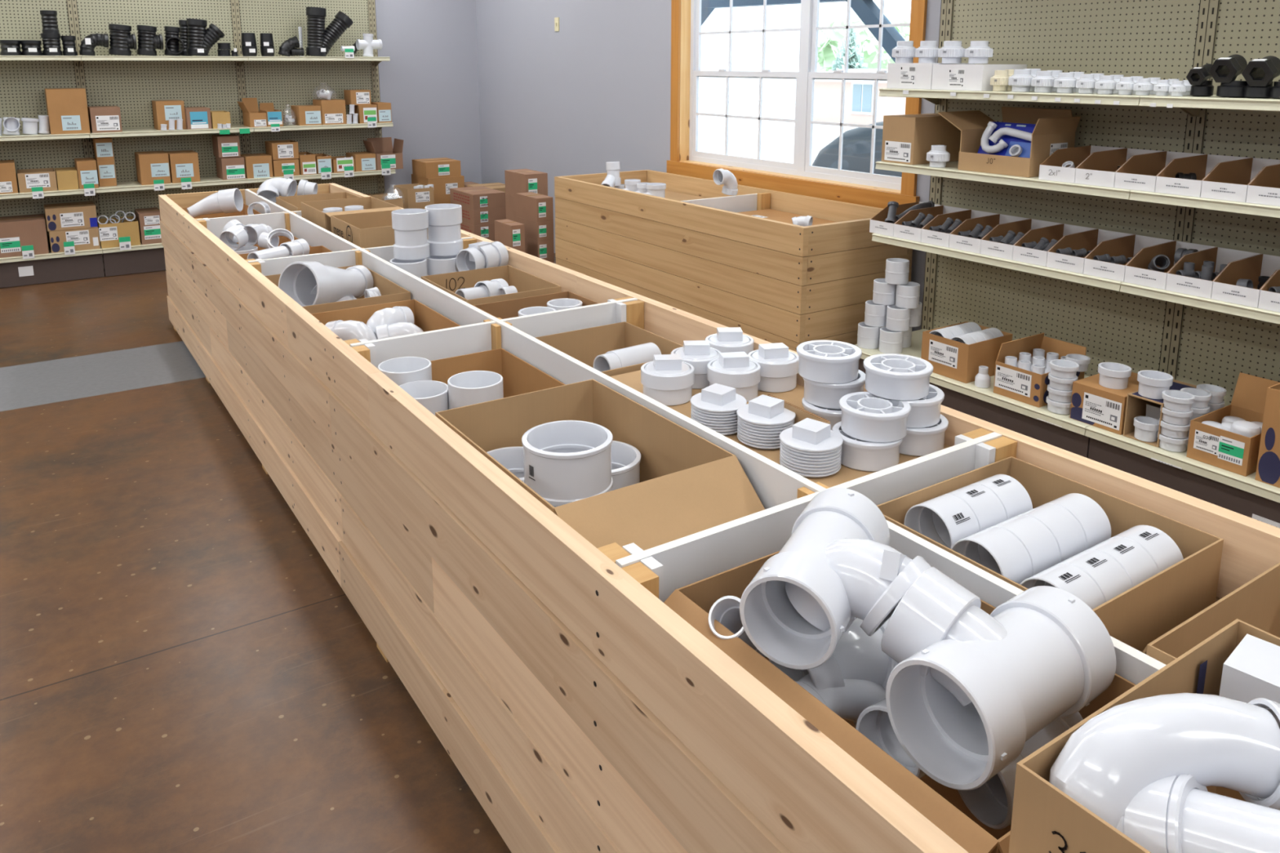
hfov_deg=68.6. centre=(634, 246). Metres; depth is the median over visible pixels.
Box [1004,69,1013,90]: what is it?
pipe union
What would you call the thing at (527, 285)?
carton
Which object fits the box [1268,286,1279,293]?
fitting
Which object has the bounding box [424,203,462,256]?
coupling
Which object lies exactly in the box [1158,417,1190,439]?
coupling
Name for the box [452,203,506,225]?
carton
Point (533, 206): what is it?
carton
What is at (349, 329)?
white elbow
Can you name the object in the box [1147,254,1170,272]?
fitting
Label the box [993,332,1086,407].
carton
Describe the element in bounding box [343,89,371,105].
carton
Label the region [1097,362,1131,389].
coupling
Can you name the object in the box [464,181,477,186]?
carton
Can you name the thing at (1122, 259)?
fitting
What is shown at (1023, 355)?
white reducer
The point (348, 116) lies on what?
fitting
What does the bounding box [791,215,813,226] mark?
white elbow
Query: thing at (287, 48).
pipe fitting
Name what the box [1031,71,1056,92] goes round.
pipe union
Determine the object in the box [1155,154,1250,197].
bin
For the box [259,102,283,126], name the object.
carton
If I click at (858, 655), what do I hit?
pipe fitting
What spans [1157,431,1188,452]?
coupling
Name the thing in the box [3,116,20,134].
pipe fitting
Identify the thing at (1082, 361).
coupling
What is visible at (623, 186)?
fitting
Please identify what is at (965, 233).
fitting
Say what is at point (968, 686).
white sweep tee
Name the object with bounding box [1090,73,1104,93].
pipe union
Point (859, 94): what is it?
house
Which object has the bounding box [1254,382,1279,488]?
carton
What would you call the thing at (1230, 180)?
bin
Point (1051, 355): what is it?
white reducer
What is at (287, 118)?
plastic bag
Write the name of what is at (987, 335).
coupling
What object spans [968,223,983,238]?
fitting
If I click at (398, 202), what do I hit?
carton
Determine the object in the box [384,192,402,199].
plastic bag
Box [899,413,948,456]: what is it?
bushing
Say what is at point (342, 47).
white tee
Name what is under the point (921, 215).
fitting
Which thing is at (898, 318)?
coupling
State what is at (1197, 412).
coupling
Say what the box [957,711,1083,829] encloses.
pipe fitting
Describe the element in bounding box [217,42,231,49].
coupling
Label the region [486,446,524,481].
coupling
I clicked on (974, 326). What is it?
coupling
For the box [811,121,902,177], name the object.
car
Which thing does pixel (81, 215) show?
carton
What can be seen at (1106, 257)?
fitting
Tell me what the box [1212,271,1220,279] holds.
fitting
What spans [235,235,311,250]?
carton
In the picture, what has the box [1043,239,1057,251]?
fitting
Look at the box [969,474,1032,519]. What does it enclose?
coupling
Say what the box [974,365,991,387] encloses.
white reducer
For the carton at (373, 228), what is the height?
0.375 m
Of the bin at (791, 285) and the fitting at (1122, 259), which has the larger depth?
the bin at (791, 285)
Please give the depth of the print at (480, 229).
7.96 m
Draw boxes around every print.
[453,192,488,204]
[460,223,485,235]
[462,209,487,220]
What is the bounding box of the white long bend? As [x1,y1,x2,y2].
[1048,693,1279,828]
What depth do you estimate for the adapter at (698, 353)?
2.67 m
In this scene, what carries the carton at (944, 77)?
on the shelving at (1193, 340)
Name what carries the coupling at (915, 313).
on the coupling at (907, 335)
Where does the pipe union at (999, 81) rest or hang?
on the shelving at (1193, 340)
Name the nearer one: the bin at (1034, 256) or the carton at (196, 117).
the bin at (1034, 256)
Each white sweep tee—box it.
[739,488,931,670]
[880,567,1115,791]
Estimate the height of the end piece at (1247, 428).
0.075 m
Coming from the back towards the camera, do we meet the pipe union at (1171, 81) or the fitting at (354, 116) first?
the fitting at (354, 116)
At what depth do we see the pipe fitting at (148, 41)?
7.52 m
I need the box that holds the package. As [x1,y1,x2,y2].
[977,121,1035,158]
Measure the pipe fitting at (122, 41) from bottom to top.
0.248 m
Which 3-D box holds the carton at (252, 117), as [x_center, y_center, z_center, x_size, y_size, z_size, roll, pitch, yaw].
[-3.322,-1.161,8.132,0.178,0.239,0.298,-7,13,-33]
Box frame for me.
[701,0,905,62]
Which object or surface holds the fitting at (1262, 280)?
in the bin at (1224, 288)
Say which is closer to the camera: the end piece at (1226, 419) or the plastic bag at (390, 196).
the end piece at (1226, 419)
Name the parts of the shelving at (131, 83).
shelf, panel, shelf, shelf, shelf, kick plate, shelf, kick plate, panel, shelf, shelf, shelf, panel, shelf, shelf, shelf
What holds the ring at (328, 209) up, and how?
in the carton at (312, 211)
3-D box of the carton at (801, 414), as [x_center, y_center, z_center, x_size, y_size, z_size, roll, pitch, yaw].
[0.395,0.432,2.281,0.007,0.085,0.217,-7,13,-32]
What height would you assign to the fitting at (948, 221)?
0.069 m
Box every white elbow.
[186,187,243,217]
[257,177,297,203]
[297,179,317,195]
[324,320,377,340]
[365,306,413,337]
[375,322,423,339]
[712,168,737,195]
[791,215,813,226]
[795,673,885,725]
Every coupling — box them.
[0,40,22,55]
[0,117,2,135]
[20,40,43,55]
[38,115,49,133]
[40,9,59,33]
[40,33,62,55]
[60,35,77,55]
[97,215,108,224]
[109,214,119,222]
[115,210,125,219]
[124,212,135,221]
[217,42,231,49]
[217,49,231,56]
[231,48,238,56]
[247,200,270,214]
[364,286,381,297]
[389,257,427,278]
[391,208,430,260]
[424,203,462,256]
[426,254,458,275]
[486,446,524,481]
[521,420,613,506]
[611,440,640,490]
[707,595,765,657]
[855,697,925,778]
[857,321,880,349]
[864,299,887,327]
[872,278,896,305]
[879,326,903,354]
[884,257,909,284]
[885,303,910,331]
[895,281,919,308]
[902,326,911,347]
[903,494,979,549]
[909,302,922,327]
[929,328,954,339]
[932,484,1007,547]
[937,325,963,337]
[951,324,972,334]
[951,334,976,344]
[951,527,1032,584]
[958,332,985,343]
[962,321,981,332]
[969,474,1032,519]
[974,329,994,340]
[977,515,1060,576]
[984,327,1003,337]
[1017,503,1086,562]
[1019,564,1105,609]
[1044,493,1111,550]
[1044,550,1133,602]
[1045,395,1071,414]
[1047,383,1072,402]
[1048,359,1079,378]
[1048,372,1077,391]
[1065,353,1090,372]
[1084,537,1159,586]
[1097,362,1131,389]
[1109,524,1183,572]
[1133,416,1159,442]
[1137,369,1173,399]
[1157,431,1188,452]
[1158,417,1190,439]
[1160,404,1193,425]
[1161,389,1195,412]
[1180,387,1211,408]
[1190,404,1209,419]
[1195,383,1226,403]
[1207,400,1224,413]
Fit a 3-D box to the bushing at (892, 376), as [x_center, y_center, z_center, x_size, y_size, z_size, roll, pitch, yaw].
[0.629,0.313,2.245,0.161,0.066,0.161,-8,13,-35]
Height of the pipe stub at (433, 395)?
0.550 m
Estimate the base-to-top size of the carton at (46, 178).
0.149 m
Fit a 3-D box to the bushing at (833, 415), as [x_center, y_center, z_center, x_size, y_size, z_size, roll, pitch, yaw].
[0.504,0.424,2.372,0.161,0.066,0.161,-10,15,-41]
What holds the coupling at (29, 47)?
on the shelving at (131, 83)
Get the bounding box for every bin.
[158,182,1279,852]
[554,169,912,351]
[869,201,942,236]
[893,205,969,242]
[920,209,997,247]
[948,213,1029,253]
[980,218,1062,259]
[1012,223,1097,266]
[1038,145,1126,182]
[1046,228,1134,273]
[1075,147,1164,187]
[1083,234,1173,281]
[1114,151,1204,191]
[1124,240,1217,289]
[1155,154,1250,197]
[1165,247,1261,298]
[1200,157,1279,202]
[1211,253,1279,307]
[1245,164,1279,206]
[1257,269,1279,312]
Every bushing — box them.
[796,340,862,383]
[801,396,841,430]
[802,369,865,408]
[831,422,902,471]
[839,391,911,442]
[863,353,933,400]
[880,384,944,427]
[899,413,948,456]
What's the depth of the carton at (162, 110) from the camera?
7.72 m
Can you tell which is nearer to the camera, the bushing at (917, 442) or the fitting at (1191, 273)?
the bushing at (917, 442)
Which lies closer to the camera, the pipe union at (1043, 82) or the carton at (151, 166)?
the pipe union at (1043, 82)
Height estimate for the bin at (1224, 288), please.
0.120 m
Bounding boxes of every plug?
[690,382,746,435]
[736,394,795,449]
[779,417,843,477]
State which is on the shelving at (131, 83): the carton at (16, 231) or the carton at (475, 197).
the carton at (16, 231)
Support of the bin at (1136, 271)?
on the shelving at (1193, 340)
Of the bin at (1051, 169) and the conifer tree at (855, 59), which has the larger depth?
the conifer tree at (855, 59)
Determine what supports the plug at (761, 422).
on the carton at (633, 380)
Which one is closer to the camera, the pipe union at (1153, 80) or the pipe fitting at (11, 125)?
the pipe union at (1153, 80)
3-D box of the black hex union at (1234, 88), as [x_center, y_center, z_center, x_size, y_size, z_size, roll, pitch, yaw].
[2.049,-0.538,3.206,0.100,0.055,0.100,-7,13,-33]
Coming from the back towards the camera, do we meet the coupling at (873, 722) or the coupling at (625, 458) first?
the coupling at (625, 458)
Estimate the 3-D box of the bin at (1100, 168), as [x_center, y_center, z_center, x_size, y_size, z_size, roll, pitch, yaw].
[1.881,-0.306,3.631,0.346,0.118,0.155,-7,13,-33]
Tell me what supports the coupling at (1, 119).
on the shelving at (131, 83)
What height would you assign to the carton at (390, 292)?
0.360 m
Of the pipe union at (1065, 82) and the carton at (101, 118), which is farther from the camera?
the carton at (101, 118)
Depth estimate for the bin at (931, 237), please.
4.28 m
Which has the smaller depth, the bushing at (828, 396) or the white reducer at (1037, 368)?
the bushing at (828, 396)
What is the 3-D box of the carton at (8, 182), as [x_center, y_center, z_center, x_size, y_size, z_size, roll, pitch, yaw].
[-4.852,-0.536,7.229,0.143,0.229,0.301,-7,13,-33]
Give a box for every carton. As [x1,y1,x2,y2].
[0,160,17,194]
[0,213,48,257]
[17,168,57,192]
[44,88,90,133]
[44,200,97,231]
[48,226,100,253]
[54,167,79,190]
[74,157,98,189]
[87,106,122,133]
[92,137,114,160]
[94,159,116,186]
[97,216,140,248]
[134,151,170,185]
[134,207,161,244]
[151,99,186,129]
[164,150,199,182]
[182,203,261,218]
[184,106,211,129]
[210,111,231,128]
[212,133,240,157]
[215,155,245,179]
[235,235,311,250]
[236,97,266,127]
[238,245,332,259]
[240,153,273,178]
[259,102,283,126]
[265,139,298,159]
[265,264,410,313]
[271,158,299,176]
[275,191,359,211]
[290,104,321,125]
[297,151,316,174]
[300,196,401,231]
[311,299,459,332]
[312,98,346,124]
[314,153,332,173]
[330,209,427,248]
[331,155,355,173]
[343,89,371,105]
[346,151,376,171]
[350,103,377,123]
[363,137,404,170]
[368,194,403,208]
[371,102,391,122]
[372,192,390,195]
[393,183,434,208]
[411,173,464,204]
[412,157,461,178]
[421,265,561,305]
[430,347,564,397]
[435,378,764,550]
[449,186,505,209]
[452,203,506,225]
[460,221,494,239]
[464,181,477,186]
[467,182,505,191]
[472,291,598,319]
[493,218,524,252]
[504,168,547,196]
[505,194,516,220]
[515,191,553,222]
[516,216,553,240]
[524,236,554,261]
[534,321,683,376]
[609,369,950,487]
[663,551,1135,852]
[665,190,706,200]
[736,208,835,225]
[767,394,830,424]
[876,456,1223,652]
[881,113,960,164]
[886,62,975,88]
[920,321,1013,383]
[931,64,1026,90]
[937,106,1080,177]
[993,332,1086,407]
[1008,618,1279,852]
[1069,372,1138,435]
[1123,379,1196,447]
[1142,562,1279,665]
[1186,372,1279,476]
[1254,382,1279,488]
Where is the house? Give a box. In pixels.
[782,68,906,124]
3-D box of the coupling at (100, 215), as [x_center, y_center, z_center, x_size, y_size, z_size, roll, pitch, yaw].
[-4.289,-0.212,7.567,0.074,0.083,0.081,-5,12,-26]
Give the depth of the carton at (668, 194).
6.41 m
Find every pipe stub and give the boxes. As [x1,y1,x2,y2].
[377,356,431,386]
[399,380,448,415]
[447,370,503,409]
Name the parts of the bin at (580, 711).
post, panel, post, post, post, post, post, post, post, post, post, post, post, panel, post, post, post, post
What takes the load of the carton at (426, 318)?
in the bin at (580, 711)
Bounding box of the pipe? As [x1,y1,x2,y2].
[593,342,661,371]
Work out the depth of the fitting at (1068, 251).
3.73 m
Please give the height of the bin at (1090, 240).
0.120 m
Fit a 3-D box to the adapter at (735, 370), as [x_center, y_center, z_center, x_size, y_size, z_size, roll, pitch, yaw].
[0.274,0.356,2.597,0.147,0.115,0.147,-2,11,-9]
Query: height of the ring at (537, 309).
0.110 m
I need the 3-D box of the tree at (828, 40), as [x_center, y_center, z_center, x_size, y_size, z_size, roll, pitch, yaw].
[11.051,-9.281,44.016,6.070,3.339,5.959,-7,13,-33]
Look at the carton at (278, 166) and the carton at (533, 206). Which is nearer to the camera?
the carton at (533, 206)
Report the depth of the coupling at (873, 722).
1.40 m
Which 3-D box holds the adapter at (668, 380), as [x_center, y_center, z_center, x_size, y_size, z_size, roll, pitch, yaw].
[0.090,0.360,2.576,0.147,0.115,0.147,-1,11,-5]
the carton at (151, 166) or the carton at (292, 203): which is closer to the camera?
the carton at (292, 203)
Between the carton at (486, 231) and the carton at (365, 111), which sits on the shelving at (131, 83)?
the carton at (365, 111)
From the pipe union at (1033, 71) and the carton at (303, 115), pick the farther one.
the carton at (303, 115)
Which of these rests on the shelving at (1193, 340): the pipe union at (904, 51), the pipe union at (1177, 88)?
the pipe union at (1177, 88)
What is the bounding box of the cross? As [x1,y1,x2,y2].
[355,33,382,56]
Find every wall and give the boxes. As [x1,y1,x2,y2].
[375,0,481,193]
[475,0,941,331]
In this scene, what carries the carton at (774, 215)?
in the bin at (791, 285)
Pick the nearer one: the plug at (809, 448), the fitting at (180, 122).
the plug at (809, 448)
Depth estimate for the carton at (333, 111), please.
8.37 m
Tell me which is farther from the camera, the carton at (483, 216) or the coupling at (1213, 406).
the carton at (483, 216)
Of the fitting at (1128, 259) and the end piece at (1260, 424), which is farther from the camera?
the fitting at (1128, 259)
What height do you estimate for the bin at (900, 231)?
0.120 m
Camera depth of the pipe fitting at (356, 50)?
8.61 m
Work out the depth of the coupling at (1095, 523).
1.85 m
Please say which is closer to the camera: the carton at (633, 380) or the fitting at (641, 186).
the carton at (633, 380)
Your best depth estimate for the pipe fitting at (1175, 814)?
0.88 m
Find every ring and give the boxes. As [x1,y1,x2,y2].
[323,207,342,213]
[344,204,363,211]
[518,306,555,316]
[546,297,582,310]
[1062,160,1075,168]
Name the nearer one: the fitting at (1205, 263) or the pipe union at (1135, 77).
the fitting at (1205, 263)
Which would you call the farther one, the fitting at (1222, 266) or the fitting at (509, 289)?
the fitting at (509, 289)
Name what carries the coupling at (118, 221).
on the coupling
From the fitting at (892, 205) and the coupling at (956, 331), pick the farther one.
the fitting at (892, 205)
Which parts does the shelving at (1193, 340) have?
shelf, kick plate, shelf, shelf, shelf, panel, shelf, kick plate, shelf, shelf, shelf, panel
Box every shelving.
[0,0,395,288]
[853,0,1279,528]
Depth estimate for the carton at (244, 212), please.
6.19 m
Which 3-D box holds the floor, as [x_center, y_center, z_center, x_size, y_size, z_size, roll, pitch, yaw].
[-1.773,1.367,2.127,9.250,0.100,13.200,-7,13,-33]
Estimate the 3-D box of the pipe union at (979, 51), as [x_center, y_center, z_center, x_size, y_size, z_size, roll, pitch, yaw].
[1.479,-0.834,4.030,0.115,0.095,0.114,-7,13,-33]
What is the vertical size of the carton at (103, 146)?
0.177 m
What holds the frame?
on the ground
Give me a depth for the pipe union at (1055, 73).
3.79 m
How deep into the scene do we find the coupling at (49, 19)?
7.15 m
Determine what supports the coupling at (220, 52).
on the shelving at (131, 83)
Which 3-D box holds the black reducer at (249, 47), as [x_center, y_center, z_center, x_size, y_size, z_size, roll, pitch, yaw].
[-3.278,-1.715,7.979,0.124,0.194,0.151,-7,13,-33]
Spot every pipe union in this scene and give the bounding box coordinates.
[891,40,915,62]
[915,40,939,62]
[926,144,950,167]
[937,40,965,63]
[964,40,993,63]
[990,70,1008,91]
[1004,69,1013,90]
[1008,69,1035,91]
[1024,68,1040,91]
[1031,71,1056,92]
[1046,70,1062,91]
[1053,72,1077,93]
[1069,71,1084,92]
[1075,74,1096,93]
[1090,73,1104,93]
[1094,75,1116,93]
[1110,74,1124,93]
[1115,76,1135,94]
[1130,75,1142,93]
[1133,78,1153,95]
[1147,77,1160,94]
[1153,79,1170,95]
[1168,79,1179,94]
[1168,80,1186,96]
[1182,80,1191,95]
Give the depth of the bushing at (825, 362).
2.31 m
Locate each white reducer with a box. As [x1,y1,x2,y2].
[21,117,39,133]
[278,261,373,306]
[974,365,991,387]
[1004,355,1017,367]
[1016,351,1031,366]
[1017,360,1031,371]
[1030,355,1045,371]
[1031,348,1045,364]
[1031,364,1044,374]
[1044,351,1058,368]
[1044,360,1051,373]
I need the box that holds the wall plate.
[554,17,559,31]
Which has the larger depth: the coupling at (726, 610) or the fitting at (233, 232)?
the fitting at (233, 232)
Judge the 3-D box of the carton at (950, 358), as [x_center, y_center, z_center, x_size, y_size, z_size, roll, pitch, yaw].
[1.467,0.465,4.153,0.301,0.170,0.243,-7,13,-33]
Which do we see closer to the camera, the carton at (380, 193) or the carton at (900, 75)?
the carton at (900, 75)
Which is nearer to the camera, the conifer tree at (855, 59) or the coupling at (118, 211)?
the coupling at (118, 211)
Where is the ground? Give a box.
[697,95,856,164]
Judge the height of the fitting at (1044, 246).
0.039 m
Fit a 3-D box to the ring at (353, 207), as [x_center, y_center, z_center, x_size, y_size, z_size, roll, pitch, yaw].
[-1.592,-0.176,5.331,0.104,0.100,0.104,-7,13,-33]
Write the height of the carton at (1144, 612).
0.385 m
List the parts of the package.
printed panel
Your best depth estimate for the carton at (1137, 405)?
3.42 m
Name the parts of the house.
pane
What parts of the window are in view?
casing, sash, frame, sash, sash, frame, sash, casing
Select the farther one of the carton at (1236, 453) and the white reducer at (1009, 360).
the white reducer at (1009, 360)
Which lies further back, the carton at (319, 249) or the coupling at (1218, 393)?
the carton at (319, 249)
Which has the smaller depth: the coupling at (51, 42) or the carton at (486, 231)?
the coupling at (51, 42)
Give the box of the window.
[666,0,927,208]
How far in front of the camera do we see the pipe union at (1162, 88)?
3.34 m
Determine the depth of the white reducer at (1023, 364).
3.77 m
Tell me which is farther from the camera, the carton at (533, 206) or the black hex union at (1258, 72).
the carton at (533, 206)
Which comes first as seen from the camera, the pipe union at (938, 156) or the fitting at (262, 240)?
the pipe union at (938, 156)
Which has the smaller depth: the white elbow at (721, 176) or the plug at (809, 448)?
the plug at (809, 448)
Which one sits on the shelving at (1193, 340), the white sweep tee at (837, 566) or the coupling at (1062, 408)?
the coupling at (1062, 408)
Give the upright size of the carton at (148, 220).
0.254 m
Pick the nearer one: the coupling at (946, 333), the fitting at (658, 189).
the coupling at (946, 333)
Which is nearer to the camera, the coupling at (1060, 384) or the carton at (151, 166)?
the coupling at (1060, 384)
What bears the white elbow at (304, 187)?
in the bin at (580, 711)
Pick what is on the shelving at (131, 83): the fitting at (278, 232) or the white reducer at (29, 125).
the white reducer at (29, 125)
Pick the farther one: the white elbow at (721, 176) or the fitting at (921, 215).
the white elbow at (721, 176)
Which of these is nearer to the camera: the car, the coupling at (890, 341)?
the coupling at (890, 341)
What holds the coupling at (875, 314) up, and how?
on the coupling at (868, 336)
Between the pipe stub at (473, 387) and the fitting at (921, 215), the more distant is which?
the fitting at (921, 215)
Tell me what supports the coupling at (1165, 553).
in the carton at (1144, 612)
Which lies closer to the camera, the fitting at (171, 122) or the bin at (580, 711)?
the bin at (580, 711)
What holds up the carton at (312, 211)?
in the bin at (580, 711)
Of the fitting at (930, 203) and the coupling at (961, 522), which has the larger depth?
the fitting at (930, 203)
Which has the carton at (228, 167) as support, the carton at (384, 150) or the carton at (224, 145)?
the carton at (224, 145)
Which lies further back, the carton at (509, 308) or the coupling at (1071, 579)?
the carton at (509, 308)
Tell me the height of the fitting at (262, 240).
0.090 m
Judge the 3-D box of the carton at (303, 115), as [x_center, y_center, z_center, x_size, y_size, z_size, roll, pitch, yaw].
[-2.934,-1.172,8.381,0.190,0.165,0.281,-7,13,-33]
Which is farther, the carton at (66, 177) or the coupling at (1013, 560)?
the carton at (66, 177)
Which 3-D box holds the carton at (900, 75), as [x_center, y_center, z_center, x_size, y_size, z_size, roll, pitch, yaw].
[1.365,-0.786,4.325,0.301,0.115,0.253,-7,13,-33]
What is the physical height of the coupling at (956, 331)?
0.105 m
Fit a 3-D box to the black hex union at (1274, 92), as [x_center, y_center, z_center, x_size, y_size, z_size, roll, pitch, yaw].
[2.136,-0.512,3.077,0.088,0.055,0.088,-7,13,-33]
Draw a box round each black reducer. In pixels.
[241,32,257,56]
[260,32,274,56]
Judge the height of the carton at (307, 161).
0.178 m
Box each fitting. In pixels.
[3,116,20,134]
[79,32,108,55]
[108,23,137,55]
[137,24,163,56]
[160,124,167,130]
[164,26,184,56]
[168,119,174,129]
[176,118,182,129]
[178,19,192,56]
[186,17,225,56]
[217,123,222,128]
[219,219,248,250]
[226,123,231,128]
[244,223,272,245]
[247,238,309,259]
[257,231,279,248]
[266,228,293,248]
[277,35,304,56]
[306,6,353,56]
[346,114,351,124]
[349,104,355,114]
[352,38,358,54]
[352,113,358,123]
[455,278,508,299]
[456,241,508,271]
[498,285,517,293]
[600,161,621,187]
[613,183,625,189]
[622,178,640,191]
[635,182,648,193]
[641,182,666,198]
[768,617,897,690]
[884,200,898,223]
[895,200,934,221]
[902,220,914,226]
[911,212,925,227]
[919,213,933,227]
[929,225,942,231]
[938,217,954,232]
[946,218,962,233]
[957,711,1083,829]
[958,230,971,236]
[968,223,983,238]
[977,225,992,239]
[989,235,1003,242]
[999,230,1015,244]
[1008,231,1024,244]
[1022,241,1036,248]
[1032,237,1048,250]
[1037,242,1049,250]
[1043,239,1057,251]
[1056,247,1072,255]
[1071,248,1087,257]
[1093,253,1111,262]
[1110,254,1126,264]
[1116,774,1279,852]
[1126,257,1133,263]
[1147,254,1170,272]
[1173,248,1198,263]
[1175,172,1196,179]
[1175,270,1195,277]
[1183,262,1195,277]
[1194,271,1201,279]
[1200,265,1213,280]
[1203,260,1214,280]
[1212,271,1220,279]
[1219,263,1226,271]
[1235,279,1253,288]
[1257,275,1270,289]
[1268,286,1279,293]
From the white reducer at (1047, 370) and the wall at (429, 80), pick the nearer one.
the white reducer at (1047, 370)
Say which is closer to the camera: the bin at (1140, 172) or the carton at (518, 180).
the bin at (1140, 172)
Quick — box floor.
[0,253,555,852]
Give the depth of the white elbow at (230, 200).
5.79 m
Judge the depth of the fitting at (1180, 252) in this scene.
3.52 m
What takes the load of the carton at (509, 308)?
in the bin at (580, 711)
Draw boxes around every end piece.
[234,245,257,253]
[1201,421,1221,428]
[1220,422,1232,431]
[1221,416,1244,422]
[1230,420,1261,437]
[1251,421,1262,431]
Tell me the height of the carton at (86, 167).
0.217 m
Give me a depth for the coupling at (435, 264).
4.16 m
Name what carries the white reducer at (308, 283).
in the carton at (390, 292)
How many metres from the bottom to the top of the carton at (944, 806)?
0.434 m
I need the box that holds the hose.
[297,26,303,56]
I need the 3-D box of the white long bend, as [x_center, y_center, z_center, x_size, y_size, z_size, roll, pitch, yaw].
[0.568,0.566,0.957,0.295,0.198,0.124,-1,11,-6]
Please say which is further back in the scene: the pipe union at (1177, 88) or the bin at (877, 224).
the bin at (877, 224)
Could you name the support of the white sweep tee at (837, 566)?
in the carton at (944, 806)
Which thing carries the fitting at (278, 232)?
in the carton at (282, 239)
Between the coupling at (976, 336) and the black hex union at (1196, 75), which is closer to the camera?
the black hex union at (1196, 75)
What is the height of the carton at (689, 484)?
0.741 m
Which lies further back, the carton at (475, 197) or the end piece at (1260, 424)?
the carton at (475, 197)
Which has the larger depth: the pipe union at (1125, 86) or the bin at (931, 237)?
the bin at (931, 237)
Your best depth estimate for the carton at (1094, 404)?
3.50 m
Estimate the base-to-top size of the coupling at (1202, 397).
0.046 m
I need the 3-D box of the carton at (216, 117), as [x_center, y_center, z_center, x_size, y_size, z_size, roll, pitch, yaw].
[-3.537,-1.077,7.976,0.141,0.134,0.250,-7,13,-33]
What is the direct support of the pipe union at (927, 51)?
on the carton at (900, 75)
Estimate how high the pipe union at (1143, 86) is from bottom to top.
0.060 m
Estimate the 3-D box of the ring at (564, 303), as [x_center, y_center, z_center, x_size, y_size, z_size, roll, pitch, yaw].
[-0.268,0.270,3.599,0.136,0.110,0.136,-7,13,-33]
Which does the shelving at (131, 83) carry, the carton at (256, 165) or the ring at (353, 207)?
the carton at (256, 165)
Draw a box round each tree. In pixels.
[817,11,910,71]
[828,22,867,71]
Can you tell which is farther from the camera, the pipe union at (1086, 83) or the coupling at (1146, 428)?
the pipe union at (1086, 83)
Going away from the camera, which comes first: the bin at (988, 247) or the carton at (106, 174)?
the bin at (988, 247)
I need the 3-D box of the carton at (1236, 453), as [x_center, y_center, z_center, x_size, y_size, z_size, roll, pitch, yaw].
[2.088,0.605,3.226,0.306,0.252,0.189,-7,13,-33]
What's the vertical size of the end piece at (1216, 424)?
0.075 m
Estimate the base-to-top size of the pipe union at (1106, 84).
0.069 m
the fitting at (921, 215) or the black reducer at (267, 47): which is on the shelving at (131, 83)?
the black reducer at (267, 47)
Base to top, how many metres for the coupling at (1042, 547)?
0.122 m
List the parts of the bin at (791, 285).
panel, panel, post, panel, panel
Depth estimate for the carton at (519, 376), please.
2.95 m
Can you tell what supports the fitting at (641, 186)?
on the carton at (668, 194)
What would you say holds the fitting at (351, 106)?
on the fitting at (354, 116)
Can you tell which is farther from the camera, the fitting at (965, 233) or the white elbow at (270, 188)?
the white elbow at (270, 188)
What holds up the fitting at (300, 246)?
on the carton at (319, 249)
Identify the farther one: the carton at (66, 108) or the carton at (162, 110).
the carton at (162, 110)
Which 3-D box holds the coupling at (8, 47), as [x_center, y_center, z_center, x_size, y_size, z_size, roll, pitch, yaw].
[-4.707,-1.497,7.076,0.140,0.113,0.144,-7,13,-33]
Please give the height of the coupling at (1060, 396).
0.048 m
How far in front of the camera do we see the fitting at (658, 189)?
5.96 m
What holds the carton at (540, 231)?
on the carton at (544, 250)
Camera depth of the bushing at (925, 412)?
2.19 m
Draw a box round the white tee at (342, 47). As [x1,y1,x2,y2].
[340,45,355,56]
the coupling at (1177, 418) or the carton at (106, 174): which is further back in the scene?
the carton at (106, 174)
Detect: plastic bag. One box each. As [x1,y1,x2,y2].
[283,114,294,123]
[315,88,333,99]
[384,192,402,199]
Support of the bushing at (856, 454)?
on the carton at (633, 380)
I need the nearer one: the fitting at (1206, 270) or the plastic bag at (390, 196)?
the fitting at (1206, 270)
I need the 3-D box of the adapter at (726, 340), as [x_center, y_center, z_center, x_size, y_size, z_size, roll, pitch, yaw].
[0.286,0.308,2.839,0.147,0.115,0.147,0,11,-2]
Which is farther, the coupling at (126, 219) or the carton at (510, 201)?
the coupling at (126, 219)
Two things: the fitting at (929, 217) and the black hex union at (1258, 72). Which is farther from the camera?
the fitting at (929, 217)
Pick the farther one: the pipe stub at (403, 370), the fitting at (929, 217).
the fitting at (929, 217)
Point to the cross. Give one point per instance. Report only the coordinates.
(367, 43)
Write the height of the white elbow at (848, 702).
0.139 m
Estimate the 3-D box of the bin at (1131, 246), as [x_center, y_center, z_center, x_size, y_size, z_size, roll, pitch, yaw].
[1.920,0.043,3.639,0.346,0.120,0.159,-7,13,-33]
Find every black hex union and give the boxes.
[1186,63,1212,84]
[1190,80,1213,96]
[1208,53,1247,82]
[1216,80,1247,97]
[1241,55,1279,86]
[1243,80,1273,97]
[1269,81,1279,98]
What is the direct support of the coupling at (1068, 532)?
in the carton at (1144, 612)
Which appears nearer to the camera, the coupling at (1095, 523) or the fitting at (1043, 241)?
the coupling at (1095, 523)
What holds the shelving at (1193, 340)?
on the floor
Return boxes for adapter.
[640,354,694,405]
[671,340,720,389]
[705,327,754,354]
[706,351,760,401]
[747,342,799,392]
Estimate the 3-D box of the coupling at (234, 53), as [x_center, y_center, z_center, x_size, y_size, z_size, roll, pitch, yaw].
[-3.385,-1.642,7.936,0.054,0.067,0.057,-7,13,-33]
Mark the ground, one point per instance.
(777, 137)
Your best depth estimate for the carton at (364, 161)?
8.61 m

